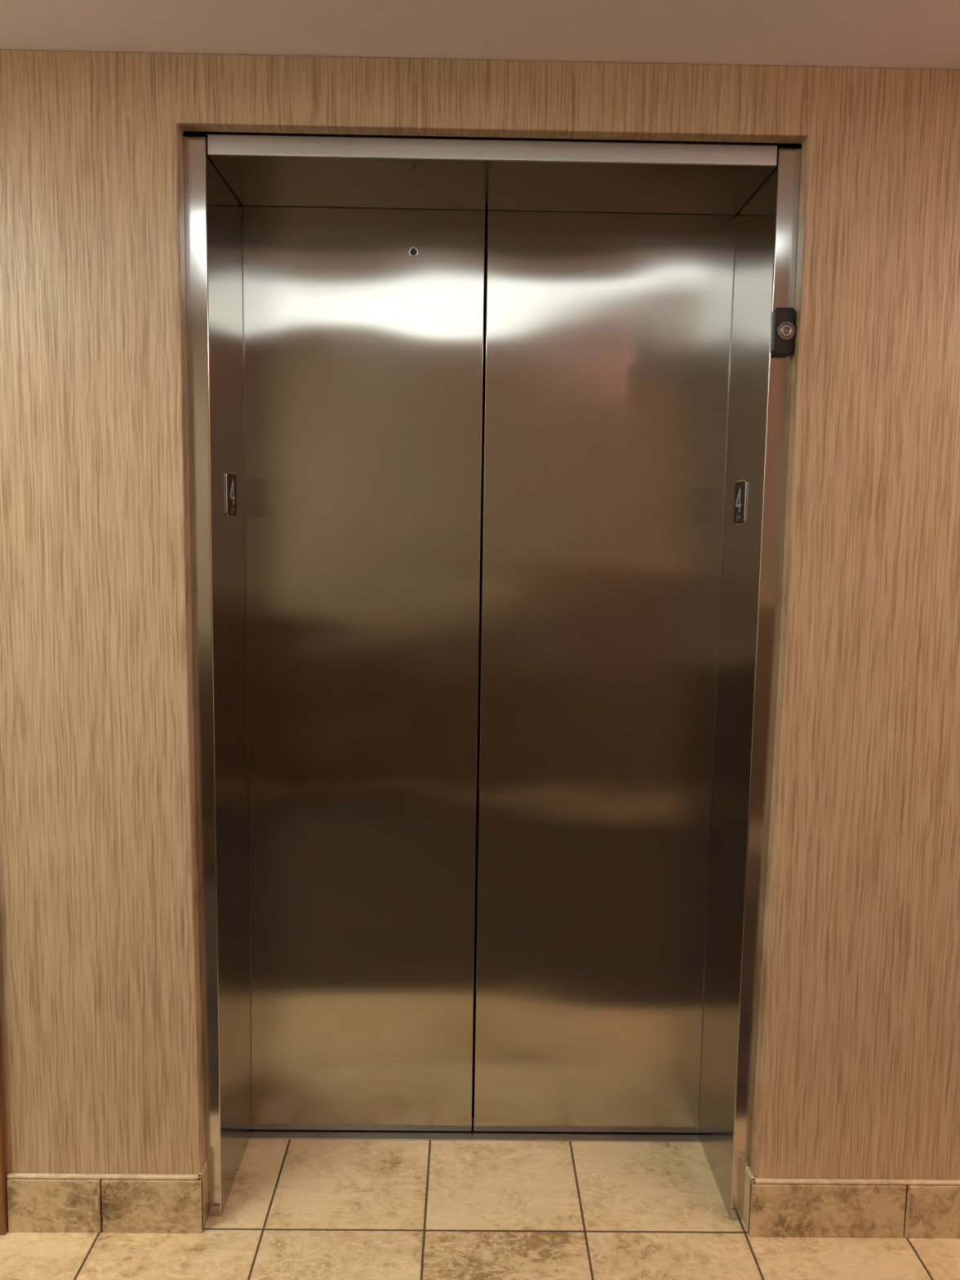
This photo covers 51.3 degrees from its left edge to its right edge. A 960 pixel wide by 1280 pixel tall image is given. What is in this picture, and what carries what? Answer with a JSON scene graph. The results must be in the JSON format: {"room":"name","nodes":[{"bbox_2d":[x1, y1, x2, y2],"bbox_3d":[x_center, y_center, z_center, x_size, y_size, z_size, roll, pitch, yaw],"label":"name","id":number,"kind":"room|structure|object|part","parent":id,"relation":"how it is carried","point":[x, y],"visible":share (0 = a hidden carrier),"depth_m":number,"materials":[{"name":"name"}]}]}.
{"room":"lobby","nodes":[
{"label":"lobby","id":0,"kind":"room"},
{"bbox_2d":[0,49,959,1225],"bbox_3d":[0.210,0.086,1.955,5.000,2.283,0.040,1,6,-1],"label":"wall","id":1,"kind":"structure","parent":0,"point":[857,1073],"depth_m":1.91,"materials":[{"name":"wood"}]},
{"bbox_2d":[0,1023,8,1235],"bbox_3d":[-0.992,0.164,1.917,0.088,2.100,0.027,1,6,-1],"label":"trim","id":2,"kind":"structure","parent":1,"relation":"attached to","point":[3,1196],"depth_m":2.02,"materials":[{"name":"brown wood"}]},
{"bbox_2d":[6,1161,207,1179],"bbox_3d":[-0.763,1.088,2.052,0.394,0.008,0.050,1,6,-1],"label":"trim","id":3,"kind":"structure","parent":1,"relation":"attached to","point":[10,1175],"depth_m":2.03,"materials":[{"name":"stone"}]},
{"bbox_2d":[6,1164,208,1233],"bbox_3d":[-0.764,1.149,2.059,0.394,0.116,0.050,1,6,-1],"label":"baseboard","id":4,"kind":"structure","parent":1,"relation":"attached to","point":[33,1205],"depth_m":2.03,"materials":[{"name":"tile"}]},
{"bbox_2d":[182,133,801,1219],"bbox_3d":[0.007,0.120,2.130,1.240,2.171,0.353,1,6,-1],"label":"elevator","id":5,"kind":"object","parent":1,"relation":"attached to","point":[640,318],"visible":0.99,"depth_m":2.23,"materials":[{"name":"metal"}]},
{"bbox_3d":[-0.518,-0.302,2.082,0.003,0.092,0.082,1,6,-1],"label":"floor number plate","id":6,"kind":"part","parent":5,"relation":"part of","materials":[{"name":"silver metal"}]},
{"bbox_3d":[-0.309,0.095,2.285,0.610,2.164,0.032,1,6,-1],"label":"door panel","id":7,"kind":"part","parent":5,"relation":"part of","materials":[{"name":"metal"}]},
{"bbox_3d":[-0.011,1.181,2.395,1.067,0.004,0.058,1,6,-1],"label":"sill","id":8,"kind":"part","parent":5,"relation":"part of","materials":[{"name":"silver metal"}]},
{"bbox_3d":[0.314,0.103,2.293,0.624,2.164,0.032,1,6,-1],"label":"door panel","id":9,"kind":"part","parent":5,"relation":"part of","materials":[{"name":"metal"}]},
{"bbox_3d":[0.545,-0.288,2.095,0.003,0.092,0.082,1,6,-1],"label":"floor number plate","id":10,"kind":"part","parent":5,"relation":"part of","materials":[{"name":"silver metal"}]},
{"bbox_2d":[742,1168,959,1238],"bbox_3d":[1.624,1.182,2.088,2.139,0.116,0.050,1,6,-1],"label":"baseboard","id":11,"kind":"structure","parent":1,"relation":"attached to","point":[770,1210],"depth_m":2.05,"materials":[{"name":"tile"}]},
{"bbox_2d":[745,1165,959,1185],"bbox_3d":[1.625,1.121,2.081,2.139,0.008,0.050,1,6,-1],"label":"trim","id":12,"kind":"structure","parent":1,"relation":"attached to","point":[754,1180],"depth_m":2.05,"materials":[{"name":"stone"}]},
{"bbox_2d":[0,1118,959,1279],"bbox_3d":[0.203,1.368,1.117,5.160,0.080,2.830,1,6,-1],"label":"floor","id":13,"kind":"structure","parent":0,"point":[294,1209],"depth_m":2.07,"materials":[{"name":"tile"}]},
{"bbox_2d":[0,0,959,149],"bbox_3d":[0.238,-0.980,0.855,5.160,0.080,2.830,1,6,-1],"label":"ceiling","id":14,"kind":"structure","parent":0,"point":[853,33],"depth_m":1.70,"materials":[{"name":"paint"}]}
]}

